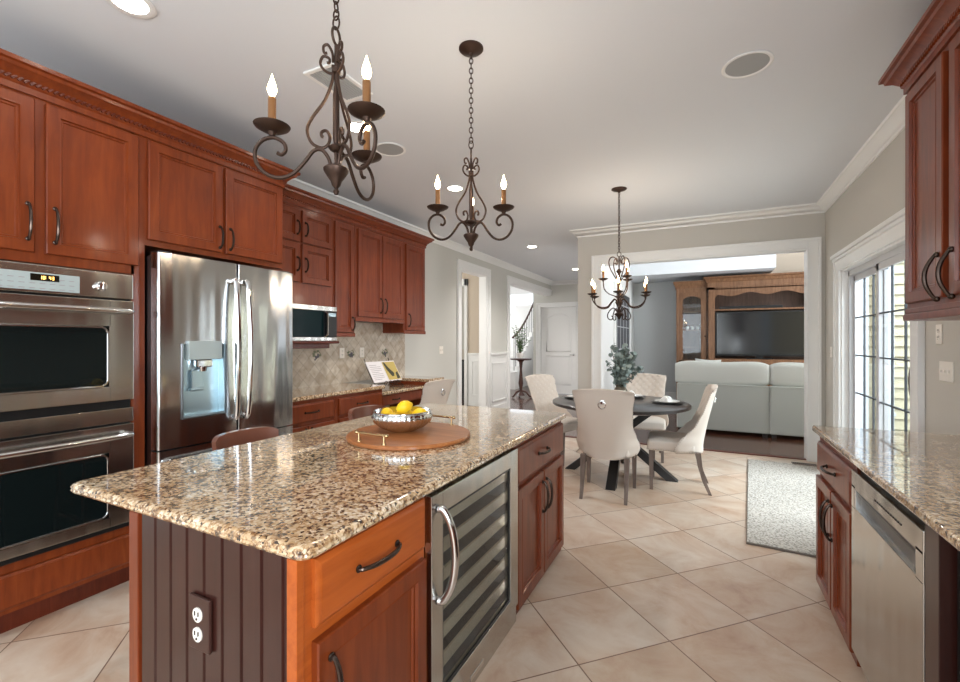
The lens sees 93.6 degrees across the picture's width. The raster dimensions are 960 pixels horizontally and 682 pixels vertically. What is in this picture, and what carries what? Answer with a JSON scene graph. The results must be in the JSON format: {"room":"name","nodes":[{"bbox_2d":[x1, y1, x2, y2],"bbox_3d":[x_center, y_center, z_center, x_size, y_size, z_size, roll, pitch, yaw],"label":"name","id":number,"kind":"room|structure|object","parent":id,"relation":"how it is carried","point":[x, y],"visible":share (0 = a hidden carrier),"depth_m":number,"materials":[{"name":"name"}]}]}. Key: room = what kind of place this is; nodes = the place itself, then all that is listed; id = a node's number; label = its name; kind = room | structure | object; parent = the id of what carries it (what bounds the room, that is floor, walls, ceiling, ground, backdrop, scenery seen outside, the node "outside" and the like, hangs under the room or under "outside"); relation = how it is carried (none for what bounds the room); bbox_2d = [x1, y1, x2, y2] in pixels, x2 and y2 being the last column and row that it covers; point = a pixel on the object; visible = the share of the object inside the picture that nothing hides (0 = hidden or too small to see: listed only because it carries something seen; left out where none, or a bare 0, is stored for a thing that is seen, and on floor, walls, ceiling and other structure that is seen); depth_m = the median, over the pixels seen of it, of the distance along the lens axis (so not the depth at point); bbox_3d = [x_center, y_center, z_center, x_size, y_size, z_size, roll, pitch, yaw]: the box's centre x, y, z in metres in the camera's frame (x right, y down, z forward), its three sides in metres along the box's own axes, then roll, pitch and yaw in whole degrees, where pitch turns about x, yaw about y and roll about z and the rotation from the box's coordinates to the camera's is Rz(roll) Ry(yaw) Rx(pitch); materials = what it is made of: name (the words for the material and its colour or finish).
{"room":"kitchen","nodes":[
{"label":"kitchen","id":0,"kind":"room"},
{"bbox_2d":[0,437,867,681],"bbox_3d":[-0.214,1.430,2.267,5.200,0.060,9.070,0,0,26],"label":"floor","id":1,"kind":"structure","parent":0,"point":[666,585],"depth_m":2.37,"materials":[{"name":"tile"}]},
{"bbox_2d":[0,85,144,633],"bbox_3d":[-2.448,0.100,2.405,0.755,2.600,0.870,0,0,26],"label":"tall cabinet","id":2,"kind":"object","parent":1,"relation":"on","point":[72,184],"visible":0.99,"depth_m":2.35,"materials":[{"name":"brown wood"}]},
{"bbox_2d":[0,260,134,566],"bbox_3d":[-2.370,0.338,2.347,0.684,1.425,0.752,0,0,26],"label":"wall oven","id":3,"kind":"object","parent":2,"relation":"in","point":[67,334],"visible":0.97,"depth_m":2.27,"materials":[{"name":"silver metal"}]},
{"bbox_2d":[145,250,292,465],"bbox_3d":[-1.917,0.435,3.165,0.832,1.930,0.958,0,0,26],"label":"refrigerator","id":4,"kind":"object","parent":1,"relation":"on","point":[219,334],"visible":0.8,"depth_m":2.87,"materials":[{"name":"grey metal"}]},
{"bbox_2d":[212,427,278,450],"bbox_3d":[-1.144,0.950,2.422,0.500,0.900,0.436,0,0,26],"label":"bar stool","id":5,"kind":"object","parent":1,"relation":"on","point":[247,435],"visible":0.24,"depth_m":2.53,"materials":[{"name":"brown leather"}]},
{"bbox_2d":[129,497,425,681],"bbox_3d":[-0.603,0.959,1.445,0.775,0.883,0.544,0,0,26],"label":"base cabinet","id":6,"kind":"object","parent":1,"relation":"on","point":[355,610],"visible":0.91,"depth_m":1.24,"materials":[{"name":"brown wood"}]},
{"bbox_2d":[189,592,211,654],"bbox_3d":[-0.754,0.760,1.212,0.090,0.145,0.019,0,0,26],"label":"island outlet","id":7,"kind":"object","parent":6,"relation":"attached to","point":[200,607],"visible":1,"depth_m":1.20,"materials":[{"name":"brown plastic"}]},
{"bbox_2d":[290,396,335,432],"bbox_3d":[-1.722,0.954,4.003,0.635,0.893,0.682,0,0,26],"label":"base cabinet","id":8,"kind":"object","parent":1,"relation":"on","point":[313,413],"visible":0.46,"depth_m":3.94,"materials":[{"name":"brown wood"}]},
{"bbox_2d":[293,383,384,401],"bbox_3d":[-1.585,0.488,4.327,0.608,0.037,1.380,0,0,26],"label":"countertop","id":9,"kind":"structure","parent":8,"relation":"on","point":[313,392],"depth_m":4.37,"materials":[{"name":"stone"}]},
{"bbox_2d":[336,389,381,422],"bbox_3d":[-1.418,0.954,4.613,0.635,0.893,0.678,0,0,26],"label":"base cabinet","id":10,"kind":"object","parent":1,"relation":"on","point":[344,403],"visible":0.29,"depth_m":4.39,"materials":[{"name":"brown wood"}]},
{"bbox_2d":[348,405,384,419],"bbox_3d":[-0.699,0.950,3.317,0.500,0.900,0.436,0,0,26],"label":"bar stool","id":11,"kind":"object","parent":1,"relation":"on","point":[362,411],"visible":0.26,"depth_m":3.41,"materials":[{"name":"brown leather"}]},
{"bbox_2d":[390,381,426,406],"bbox_3d":[-0.805,0.954,5.848,0.635,0.893,0.360,0,0,26],"label":"base cabinet","id":12,"kind":"object","parent":1,"relation":"on","point":[415,402],"visible":0.02,"depth_m":5.67,"materials":[{"name":"red wood"}]},
{"bbox_2d":[399,375,443,381],"bbox_3d":[-0.820,0.488,5.866,0.608,0.037,0.382,0,0,26],"label":"countertop","id":13,"kind":"structure","parent":12,"relation":"on","point":[407,377],"depth_m":5.72,"materials":[{"name":"stone"}]},
{"bbox_2d":[419,379,454,404],"bbox_3d":[-0.640,0.907,5.003,0.615,0.985,0.579,0,0,32],"label":"dining chair","id":14,"kind":"object","parent":1,"relation":"on","point":[436,391],"visible":0.3,"depth_m":4.79,"materials":[{"name":"beige fabric"}]},
{"bbox_2d":[424,447,517,681],"bbox_3d":[-0.235,0.965,2.016,0.706,0.870,0.797,0,0,26],"label":"wine cooler","id":15,"kind":"object","parent":1,"relation":"on","point":[471,548],"visible":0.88,"depth_m":1.92,"materials":[{"name":"grey metal"}]},
{"bbox_2d":[443,494,497,537],"bbox_3d":[-0.275,0.780,2.037,0.515,0.006,0.727,0,0,26],"label":"shelf","id":16,"kind":"object","parent":15,"relation":"attached to","point":[468,512],"depth_m":2.02,"materials":[{"name":"grey metal"}]},
{"bbox_2d":[443,516,497,565],"bbox_3d":[-0.275,0.888,2.037,0.515,0.006,0.727,0,0,26],"label":"shelf","id":17,"kind":"object","parent":15,"relation":"attached to","point":[477,530],"depth_m":2.01,"materials":[{"name":"grey metal"}]},
{"bbox_2d":[443,538,499,592],"bbox_3d":[-0.275,0.996,2.037,0.515,0.006,0.727,0,0,26],"label":"shelf","id":18,"kind":"object","parent":15,"relation":"attached to","point":[464,567],"depth_m":2.01,"materials":[{"name":"grey metal"}]},
{"bbox_2d":[443,559,499,621],"bbox_3d":[-0.275,1.104,2.037,0.515,0.006,0.727,0,0,26],"label":"shelf","id":19,"kind":"object","parent":15,"relation":"attached to","point":[448,610],"depth_m":1.97,"materials":[{"name":"grey metal"}]},
{"bbox_2d":[443,581,499,649],"bbox_3d":[-0.275,1.212,2.037,0.515,0.006,0.727,0,0,26],"label":"shelf","id":20,"kind":"object","parent":15,"relation":"attached to","point":[466,617],"depth_m":1.97,"materials":[{"name":"grey metal"}]},
{"bbox_2d":[443,474,504,523],"bbox_3d":[-0.039,0.669,1.919,0.013,0.048,0.727,0,0,26],"label":"shelf","id":21,"kind":"object","parent":15,"relation":"attached to","point":[470,500],"depth_m":1.94,"materials":[{"name":"beige wood"}]},
{"bbox_2d":[443,492,504,551],"bbox_3d":[-0.039,0.777,1.919,0.013,0.048,0.727,0,0,26],"label":"shelf","id":22,"kind":"object","parent":15,"relation":"attached to","point":[473,521],"depth_m":1.95,"materials":[{"name":"beige wood"}]},
{"bbox_2d":[443,514,504,580],"bbox_3d":[-0.039,0.885,1.919,0.013,0.048,0.727,0,0,26],"label":"shelf","id":23,"kind":"object","parent":15,"relation":"attached to","point":[465,553],"depth_m":1.96,"materials":[{"name":"beige wood"}]},
{"bbox_2d":[443,536,504,609],"bbox_3d":[-0.039,0.993,1.919,0.013,0.048,0.727,0,0,26],"label":"shelf","id":24,"kind":"object","parent":15,"relation":"attached to","point":[494,550],"depth_m":1.96,"materials":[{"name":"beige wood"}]},
{"bbox_2d":[443,558,504,637],"bbox_3d":[-0.039,1.101,1.919,0.013,0.048,0.727,0,0,26],"label":"shelf","id":25,"kind":"object","parent":15,"relation":"attached to","point":[457,614],"depth_m":1.92,"materials":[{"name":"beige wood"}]},
{"bbox_2d":[443,579,504,666],"bbox_3d":[-0.039,1.209,1.919,0.013,0.048,0.727,0,0,26],"label":"shelf","id":26,"kind":"object","parent":15,"relation":"attached to","point":[451,648],"depth_m":1.92,"materials":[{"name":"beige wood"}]},
{"bbox_2d":[463,607,515,681],"bbox_3d":[-0.012,1.357,1.906,0.042,0.085,0.797,0,0,26],"label":"grille","id":27,"kind":"object","parent":15,"relation":"attached to","point":[480,663],"depth_m":1.98,"materials":[{"name":"silver metal"}]},
{"bbox_2d":[514,421,563,613],"bbox_3d":[0.072,0.959,2.792,0.765,0.883,0.855,0,0,26],"label":"base cabinet","id":28,"kind":"object","parent":1,"relation":"on","point":[540,459],"visible":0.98,"depth_m":2.58,"materials":[{"name":"red wood"}]},
{"bbox_2d":[70,403,565,560],"bbox_3d":[-0.410,0.500,2.292,1.126,0.034,2.240,0,0,26],"label":"countertop","id":29,"kind":"structure","parent":28,"relation":"on","point":[298,496],"depth_m":1.55,"materials":[{"name":"stone"}]},
{"bbox_2d":[346,415,469,450],"bbox_3d":[-0.357,0.448,2.282,0.616,0.071,0.616,0,0,29],"label":"serving tray","id":30,"kind":"object","parent":29,"relation":"on","point":[433,435],"visible":0.87,"depth_m":2.14,"materials":[{"name":"brown wood"}]},
{"bbox_2d":[371,406,432,432],"bbox_3d":[-0.402,0.410,2.338,0.313,0.104,0.313,0,0,-39],"label":"fruit bowl","id":31,"kind":"object","parent":30,"relation":"on","point":[397,423],"visible":0.96,"depth_m":2.22,"materials":[{"name":"silver metal"}]},
{"bbox_3d":[-0.398,0.417,2.336,0.066,0.066,0.095,0,-4,9],"label":"lemon","id":32,"kind":"object","parent":31,"relation":"in","visible":0},
{"bbox_2d":[396,400,412,413],"bbox_3d":[-0.389,0.340,2.320,0.074,0.068,0.073,0,0,13],"label":"lemon","id":33,"kind":"object","parent":32,"relation":"on","point":[405,406],"visible":1,"depth_m":2.30,"materials":[{"name":"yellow food"}]},
{"bbox_2d":[525,374,583,455],"bbox_3d":[0.906,0.907,5.396,0.579,0.985,0.615,0,0,-42],"label":"dining chair","id":34,"kind":"object","parent":1,"relation":"on","point":[542,387],"visible":0.6,"depth_m":5.52,"materials":[{"name":"beige fabric"}]},
{"bbox_2d":[572,389,640,505],"bbox_3d":[1.166,0.907,4.142,0.579,0.985,0.615,0,0,24],"label":"dining chair","id":35,"kind":"object","parent":1,"relation":"on","point":[605,430],"visible":1,"depth_m":3.95,"materials":[{"name":"beige fabric"}]},
{"bbox_2d":[553,396,691,490],"bbox_3d":[1.463,1.018,4.744,1.380,0.765,1.380,0,0,26],"label":"dining table","id":36,"kind":"object","parent":1,"relation":"on","point":[643,408],"visible":0.51,"depth_m":4.49,"materials":[{"name":"black wood"}]},
{"bbox_2d":[605,343,643,391],"bbox_3d":[1.487,0.327,4.678,0.315,0.615,0.459,0,0,37],"label":"plant","id":37,"kind":"object","parent":36,"relation":"on","point":[624,365],"visible":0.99,"depth_m":4.65,"materials":[{"name":"green plant"}]},
{"bbox_2d":[626,373,668,462],"bbox_3d":[1.996,0.907,5.509,0.579,0.985,0.615,0,0,22],"label":"dining chair","id":38,"kind":"object","parent":1,"relation":"on","point":[646,384],"visible":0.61,"depth_m":5.64,"materials":[{"name":"beige fabric"}]},
{"bbox_2d":[647,384,717,495],"bbox_3d":[1.950,0.907,4.360,0.615,0.985,0.579,0,0,23],"label":"dining chair","id":39,"kind":"object","parent":1,"relation":"on","point":[689,439],"visible":1,"depth_m":4.18,"materials":[{"name":"beige fabric"}]},
{"bbox_2d":[565,435,805,459],"bbox_3d":[1.803,1.394,6.328,4.900,0.012,0.060,0,0,26],"label":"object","id":40,"kind":"structure","parent":1,"relation":"on","point":[565,435],"depth_m":5.56,"materials":[{"name":"brown wood"}]},
{"bbox_2d":[746,459,819,557],"bbox_3d":[2.832,1.390,3.997,0.800,0.020,2.550,0,0,31],"label":"rug","id":41,"kind":"object","parent":1,"relation":"on","point":[781,497],"visible":0.61,"depth_m":3.75,"materials":[{"name":"white carpet"}]},
{"bbox_2d":[816,437,860,666],"bbox_3d":[2.040,0.959,2.119,0.720,0.883,0.690,0,0,26],"label":"base cabinet","id":42,"kind":"object","parent":1,"relation":"on","point":[834,480],"visible":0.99,"depth_m":2.19,"materials":[{"name":"red wood"}]},
{"bbox_2d":[852,469,924,681],"bbox_3d":[1.718,0.963,1.486,0.624,0.875,0.710,0,0,26],"label":"dishwasher","id":43,"kind":"object","parent":1,"relation":"on","point":[888,539],"visible":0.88,"depth_m":1.57,"materials":[{"name":"silver metal"}]},
{"bbox_2d":[925,523,956,681],"bbox_3d":[1.563,0.959,1.112,0.670,0.883,0.087,0,0,26],"label":"base cabinet","id":44,"kind":"object","parent":1,"relation":"on","point":[940,555],"visible":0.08,"depth_m":1.22,"materials":[{"name":"brown wood"}]},
{"bbox_2d":[957,550,959,681],"bbox_3d":[1.401,0.970,0.797,0.600,0.860,0.595,0,0,26],"label":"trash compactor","id":45,"kind":"object","parent":1,"relation":"on","point":[958,551],"visible":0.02,"depth_m":1.19,"materials":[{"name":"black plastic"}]},
{"bbox_3d":[0.886,0.958,-0.200,0.715,0.883,1.630,0,0,26],"label":"base cabinet","id":46,"kind":"object","parent":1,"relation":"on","visible":0},
{"bbox_2d":[812,425,959,550],"bbox_3d":[1.379,0.499,0.750,0.693,0.034,3.770,0,0,26],"label":"countertop","id":47,"kind":"structure","parent":46,"relation":"on","point":[921,471],"depth_m":1.75,"materials":[{"name":"stone"}]},
{"bbox_2d":[345,242,550,406],"bbox_3d":[-1.330,-0.090,5.685,0.140,2.980,14.200,0,0,26],"label":"wall","id":48,"kind":"structure","parent":0,"point":[422,356],"depth_m":7.06,"materials":[{"name":"grey paint"}]},
{"bbox_2d":[145,138,282,269],"bbox_3d":[-2.038,-0.882,3.230,0.755,0.635,0.972,0,0,26],"label":"upper cabinet","id":49,"kind":"object","parent":48,"relation":"attached to","point":[195,206],"visible":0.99,"depth_m":2.99,"materials":[{"name":"brown wood"}]},
{"bbox_2d":[0,48,433,248],"bbox_3d":[-1.630,-1.280,4.025,0.781,0.160,4.501,0,0,26],"label":"crown molding","id":50,"kind":"structure","parent":49,"relation":"attached to","point":[18,73],"depth_m":2.70,"materials":[{"name":"brown wood"}]},
{"bbox_2d":[275,201,331,306],"bbox_3d":[-1.789,-0.782,4.154,0.391,0.895,0.894,0,0,26],"label":"upper cabinet","id":51,"kind":"object","parent":48,"relation":"attached to","point":[307,234],"visible":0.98,"depth_m":4.21,"materials":[{"name":"red wood"}]},
{"bbox_2d":[293,341,338,348],"bbox_3d":[-1.761,0.035,4.166,0.400,0.070,0.860,0,0,26],"label":"shelf","id":52,"kind":"object","parent":48,"relation":"attached to","point":[296,344],"visible":0.46,"depth_m":4.17,"materials":[{"name":"brown wood"}]},
{"bbox_2d":[293,303,336,340],"bbox_3d":[-1.739,-0.166,4.158,0.446,0.330,0.780,0,0,26],"label":"microwave","id":53,"kind":"object","parent":52,"relation":"on","point":[310,322],"visible":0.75,"depth_m":4.17,"materials":[{"name":"grey metal"}]},
{"bbox_2d":[332,218,355,336],"bbox_3d":[-1.519,-0.636,4.699,0.391,1.187,0.314,0,0,26],"label":"upper cabinet","id":54,"kind":"object","parent":48,"relation":"attached to","point":[342,232],"visible":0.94,"depth_m":4.63,"materials":[{"name":"red wood"}]},
{"bbox_2d":[293,322,404,388],"bbox_3d":[-1.591,0.125,4.981,0.017,0.690,2.552,0,0,26],"label":"backsplash","id":55,"kind":"structure","parent":48,"relation":"attached to","point":[315,366],"depth_m":5.17,"materials":[{"name":"tile"}]},
{"bbox_2d":[354,225,403,323],"bbox_3d":[-1.255,-0.722,5.229,0.391,1.017,0.862,0,0,26],"label":"upper cabinet","id":56,"kind":"object","parent":48,"relation":"attached to","point":[378,258],"visible":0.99,"depth_m":5.10,"materials":[{"name":"red wood"}]},
{"bbox_2d":[382,384,423,405],"bbox_3d":[-1.094,0.630,5.322,0.585,0.160,0.830,0,0,26],"label":"desk","id":57,"kind":"object","parent":48,"relation":"attached to","point":[391,394],"visible":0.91,"depth_m":5.21,"materials":[{"name":"wood"}]},
{"bbox_2d":[364,358,403,385],"bbox_3d":[-1.142,0.378,5.391,0.247,0.340,0.449,0,0,26],"label":"book stand","id":58,"kind":"object","parent":57,"relation":"on","point":[388,358],"visible":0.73,"depth_m":5.38,"materials":[{"name":"grey metal"}]},
{"bbox_2d":[365,361,401,382],"bbox_3d":[-1.143,0.363,5.380,0.142,0.238,0.520,0,0,26],"label":"cookbook","id":59,"kind":"object","parent":58,"relation":"on","point":[380,371],"visible":1,"depth_m":5.36,"materials":[{"name":"white paper"}]},
{"bbox_2d":[381,361,400,379],"bbox_3d":[-1.079,0.359,5.496,0.121,0.209,0.235,0,0,26],"label":"photo","id":60,"kind":"object","parent":59,"relation":"attached to","point":[391,372],"depth_m":5.48,"materials":[{"name":"yellow paper"}]},
{"bbox_2d":[382,241,425,333],"bbox_3d":[-0.955,-0.659,5.834,0.391,1.142,0.480,0,0,26],"label":"upper cabinet","id":61,"kind":"object","parent":48,"relation":"attached to","point":[413,255],"visible":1,"depth_m":5.72,"materials":[{"name":"red wood"}]},
{"bbox_2d":[457,259,490,406],"bbox_3d":[-0.150,0.024,8.024,0.182,2.752,1.264,0,0,26],"label":"trim","id":62,"kind":"structure","parent":48,"relation":"attached to","point":[484,274],"depth_m":8.45,"materials":[{"name":"white paint"}]},
{"bbox_2d":[491,352,507,406],"bbox_3d":[0.383,0.815,8.932,0.040,1.170,0.850,0,0,26],"label":"trim","id":63,"kind":"structure","parent":48,"relation":"attached to","point":[498,360],"depth_m":8.91,"materials":[{"name":"white paint"}]},
{"bbox_2d":[507,275,551,408],"bbox_3d":[1.172,0.022,10.684,0.185,2.755,3.000,0,0,26],"label":"trim","id":64,"kind":"structure","parent":48,"relation":"attached to","point":[511,281],"depth_m":9.39,"materials":[{"name":"white paint"}]},
{"bbox_2d":[0,0,932,280],"bbox_3d":[0.972,-1.620,4.654,5.200,0.080,14.400,0,0,26],"label":"ceiling","id":65,"kind":"structure","parent":0,"point":[575,101],"depth_m":2.86,"materials":[{"name":"white paint"}]},
{"bbox_2d":[105,0,156,18],"bbox_3d":[-1.631,-1.575,2.102,0.204,0.009,0.204,0,0,26],"label":"recessed light","id":66,"kind":"object","parent":65,"relation":"in","point":[143,9],"visible":1,"depth_m":2.13,"materials":[{"name":"white paint"}]},
{"bbox_2d":[253,0,385,200],"bbox_3d":[-0.526,-1.032,1.487,0.408,1.095,0.453,0,0,-14],"label":"chandelier","id":67,"kind":"object","parent":65,"relation":"hanging from","point":[365,110],"visible":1,"depth_m":1.47,"materials":[{"name":"brown metal"}]},
{"bbox_2d":[303,62,372,102],"bbox_3d":[-0.862,-1.574,2.761,0.220,0.012,0.360,0,0,26],"label":"ceiling vent","id":68,"kind":"object","parent":65,"relation":"in","point":[351,90],"visible":0.59,"depth_m":2.74,"materials":[{"name":"white metal"}]},
{"bbox_2d":[376,142,405,155],"bbox_3d":[-0.741,-1.575,3.711,0.260,0.010,0.260,0,0,26],"label":"ceiling speaker","id":69,"kind":"object","parent":65,"relation":"attached to","point":[386,148],"visible":0.88,"depth_m":3.71,"materials":[{"name":"white paint"}]},
{"bbox_2d":[427,40,513,250],"bbox_3d":[-0.005,-1.032,2.408,0.408,1.095,0.453,0,0,30],"label":"chandelier","id":70,"kind":"object","parent":65,"relation":"hanging from","point":[471,49],"visible":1,"depth_m":2.40,"materials":[{"name":"brown metal"}]},
{"bbox_2d":[588,186,650,320],"bbox_3d":[1.445,-0.897,4.686,0.701,1.366,0.620,0,0,-11],"label":"dining chandelier","id":71,"kind":"object","parent":65,"relation":"hanging from","point":[619,301],"visible":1,"depth_m":4.67,"materials":[{"name":"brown metal"}]},
{"bbox_2d":[721,50,773,78],"bbox_3d":[1.525,-1.575,2.576,0.260,0.010,0.260,0,0,26],"label":"ceiling speaker","id":72,"kind":"object","parent":65,"relation":"attached to","point":[750,63],"visible":1,"depth_m":2.57,"materials":[{"name":"white paint"}]},
{"bbox_2d":[462,272,478,352],"bbox_3d":[-1.840,-0.700,10.672,5.210,4.200,0.120,0,0,26],"label":"wall","id":73,"kind":"structure","parent":0,"point":[473,281],"depth_m":9.76,"materials":[{"name":"beige paint"}]},
{"bbox_2d":[462,279,478,405],"bbox_3d":[-0.454,0.025,9.984,2.105,2.750,0.240,0,0,26],"label":"trim","id":74,"kind":"structure","parent":73,"relation":"attached to","point":[471,360],"depth_m":9.77,"materials":[{"name":"white paint"}]},
{"bbox_2d":[533,284,577,374],"bbox_3d":[2.661,-0.090,11.709,2.650,2.980,0.140,0,0,26],"label":"wall","id":75,"kind":"structure","parent":0,"point":[569,292],"depth_m":11.97,"materials":[{"name":"grey paint"}]},
{"bbox_2d":[536,302,577,389],"bbox_3d":[2.062,0.190,11.907,1.220,2.420,0.037,0,0,26],"label":"trim","id":76,"kind":"structure","parent":75,"relation":"attached to","point":[539,306],"depth_m":12.11,"materials":[{"name":"white paint"}]},
{"bbox_2d":[541,307,575,393],"bbox_3d":[2.073,0.250,11.945,0.973,2.280,0.099,0,0,26],"label":"door","id":77,"kind":"structure","parent":75,"relation":"in","point":[558,324],"depth_m":11.93,"materials":[{"name":"white paint"}]},
{"bbox_2d":[604,265,633,388],"bbox_3d":[2.642,-0.700,8.826,0.120,4.200,5.040,0,0,26],"label":"wall","id":78,"kind":"structure","parent":0,"point":[608,284],"depth_m":7.99,"materials":[{"name":"white paint"}]},
{"bbox_2d":[613,281,630,389],"bbox_3d":[2.945,0.150,9.267,0.030,2.500,2.120,0,0,26],"label":"trim","id":79,"kind":"structure","parent":78,"relation":"attached to","point":[628,293],"depth_m":8.36,"materials":[{"name":"white paint"}]},
{"bbox_2d":[616,290,629,353],"bbox_3d":[2.941,0.220,9.269,0.022,2.360,1.740,0,0,26],"label":"door","id":80,"kind":"structure","parent":78,"relation":"in","point":[622,326],"depth_m":9.27,"materials":[{"name":"grey wood"}]},
{"bbox_2d":[617,302,628,349],"bbox_3d":[2.953,0.200,9.275,0.006,2.000,1.560,0,0,26],"label":"grille","id":81,"kind":"object","parent":80,"relation":"attached to","point":[622,325],"depth_m":9.27,"materials":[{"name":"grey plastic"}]},
{"bbox_2d":[462,385,803,457],"bbox_3d":[2.277,1.430,9.979,13.200,0.060,12.900,0,0,26],"label":"floor","id":82,"kind":"structure","parent":0,"point":[789,446],"depth_m":6.41,"materials":[{"name":"brown wood"}]},
{"bbox_2d":[462,287,463,398],"bbox_3d":[-0.336,-0.690,11.014,1.300,4.180,0.330,0,0,26],"label":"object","id":83,"kind":"structure","parent":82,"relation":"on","point":[462,287],"depth_m":10.97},
{"bbox_2d":[510,358,531,397],"bbox_3d":[1.020,0.912,11.217,0.548,0.963,0.540,0,0,26],"label":"pedestal table","id":84,"kind":"object","parent":82,"relation":"on","point":[520,360],"visible":0.99,"depth_m":11.17,"materials":[{"name":"brown wood"}]},
{"bbox_2d":[512,325,530,357],"bbox_3d":[0.969,0.005,11.219,0.469,0.850,0.487,0,0,-43],"label":"potted plant","id":85,"kind":"object","parent":84,"relation":"on","point":[520,342],"visible":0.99,"depth_m":11.19,"materials":[{"name":"green plant"}]},
{"bbox_2d":[510,303,532,389],"bbox_3d":[1.214,-0.560,15.010,1.420,3.921,3.784,0,0,26],"label":"staircase","id":86,"kind":"structure","parent":82,"relation":"on","point":[522,315],"depth_m":14.51,"materials":[{"name":"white wood"}]},
{"bbox_2d":[675,361,769,437],"bbox_3d":[3.829,0.854,7.210,1.265,1.092,0.978,0,0,26],"label":"sofa","id":87,"kind":"object","parent":82,"relation":"on","point":[742,393],"visible":0.94,"depth_m":6.74,"materials":[{"name":"grey fabric"}]},
{"bbox_2d":[675,361,769,385],"bbox_3d":[3.691,0.500,6.932,1.265,0.385,0.240,0,0,26],"label":"cushion","id":88,"kind":"object","parent":87,"relation":"on","point":[694,372],"depth_m":6.81,"materials":[{"name":"grey fabric"}]},
{"bbox_2d":[673,271,803,399],"bbox_3d":[5.702,0.045,9.037,3.355,2.710,0.640,0,0,26],"label":"entertainment center","id":89,"kind":"object","parent":82,"relation":"on","point":[697,302],"depth_m":9.27,"materials":[{"name":"brown wood"}]},
{"bbox_2d":[719,305,782,308],"bbox_3d":[5.445,-0.680,9.098,1.100,0.060,0.100,0,0,26],"label":"soundbar","id":90,"kind":"object","parent":89,"relation":"on","point":[755,306],"visible":0.86,"depth_m":9.04,"materials":[{"name":"black plastic"}]},
{"bbox_2d":[715,310,803,358],"bbox_3d":[5.573,-0.117,8.995,1.560,0.955,0.230,0,0,26],"label":"television","id":91,"kind":"object","parent":89,"relation":"in","point":[759,334],"visible":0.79,"depth_m":8.96,"materials":[{"name":"black plastic"}]},
{"bbox_2d":[769,362,803,437],"bbox_3d":[4.944,0.854,6.656,1.229,1.092,0.978,0,0,26],"label":"sofa","id":92,"kind":"object","parent":82,"relation":"on","point":[786,392],"visible":0.36,"depth_m":6.43,"materials":[{"name":"grey fabric"}]},
{"bbox_2d":[769,362,803,386],"bbox_3d":[4.806,0.500,6.378,1.205,0.385,0.240,0,0,26],"label":"cushion","id":93,"kind":"object","parent":92,"relation":"on","point":[783,374],"depth_m":6.46,"materials":[{"name":"grey fabric"}]},
{"bbox_2d":[625,254,775,283],"bbox_3d":[4.592,-2.085,9.583,2.700,1.430,1.350,0,0,26],"label":"ceiling","id":94,"kind":"structure","parent":0,"point":[691,270],"depth_m":9.05,"materials":[{"name":"white paint"}]},
{"bbox_2d":[578,213,824,425],"bbox_3d":[2.784,-0.700,5.864,3.010,4.200,0.140,0,0,26],"label":"wall","id":95,"kind":"structure","parent":0,"point":[808,225],"depth_m":5.85,"materials":[{"name":"grey paint"}]},
{"bbox_2d":[591,237,821,461],"bbox_3d":[2.786,0.100,5.845,2.630,2.600,0.182,0,0,26],"label":"trim","id":96,"kind":"structure","parent":95,"relation":"attached to","point":[811,247],"depth_m":5.33,"materials":[{"name":"white paint"}]},
{"bbox_2d":[634,252,803,391],"bbox_3d":[6.267,-0.700,9.583,5.700,4.200,0.140,0,0,26],"label":"wall","id":97,"kind":"structure","parent":0,"point":[655,321],"depth_m":10.52,"materials":[{"name":"grey paint"}]},
{"bbox_2d":[868,262,909,431],"bbox_3d":[5.646,-0.280,4.375,2.980,3.360,0.140,0,0,26],"label":"wall","id":98,"kind":"structure","parent":0,"point":[898,268],"depth_m":4.88,"materials":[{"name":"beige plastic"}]},
{"bbox_2d":[860,278,867,428],"bbox_3d":[4.208,-0.300,5.078,0.220,3.400,0.160,0,0,26],"label":"trim","id":99,"kind":"structure","parent":98,"relation":"attached to","point":[861,281],"depth_m":4.98,"materials":[{"name":"white wood"}]},
{"bbox_2d":[889,267,895,429],"bbox_3d":[4.388,-0.280,4.866,0.130,3.240,0.100,0,0,26],"label":"downspout","id":100,"kind":"object","parent":98,"relation":"attached to","point":[889,267],"visible":0.12,"depth_m":4.82,"materials":[{"name":"white metal"}]},
{"bbox_2d":[825,128,959,434],"bbox_3d":[2.063,-0.090,1.186,0.140,2.980,9.160,0,0,26],"label":"wall","id":101,"kind":"structure","parent":0,"point":[878,193],"depth_m":3.47,"materials":[{"name":"grey paint"}]},
{"bbox_2d":[286,95,905,284],"bbox_3d":[0.927,-1.530,4.564,4.900,0.100,14.200,0,0,26],"label":"trim","id":102,"kind":"structure","parent":101,"relation":"attached to","point":[893,124],"depth_m":5.34,"materials":[{"name":"white paint"}]},
{"bbox_2d":[830,207,924,432],"bbox_3d":[3.311,0.255,3.765,0.200,2.290,2.130,0,0,26],"label":"trim","id":103,"kind":"structure","parent":101,"relation":"attached to","point":[879,240],"depth_m":3.78,"materials":[{"name":"white paint"}]},
{"bbox_2d":[848,244,909,431],"bbox_3d":[3.329,0.347,3.756,0.119,2.105,1.740,0,0,26],"label":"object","id":104,"kind":"structure","parent":101,"relation":"in","point":[880,265],"depth_m":3.80,"materials":[{"name":"grey plastic"}]},
{"bbox_2d":[878,0,959,320],"bbox_3d":[1.895,-0.740,1.481,0.418,1.280,1.841,0,0,26],"label":"upper cabinet","id":105,"kind":"object","parent":101,"relation":"attached to","point":[932,105],"depth_m":1.99,"materials":[{"name":"red wood"}]},
{"bbox_2d":[939,361,953,382],"bbox_3d":[2.674,0.175,2.591,0.016,0.116,0.165,0,0,26],"label":"light switch","id":106,"kind":"object","parent":101,"relation":"attached to","point":[946,369],"visible":1,"depth_m":2.58,"materials":[{"name":"white plastic"}]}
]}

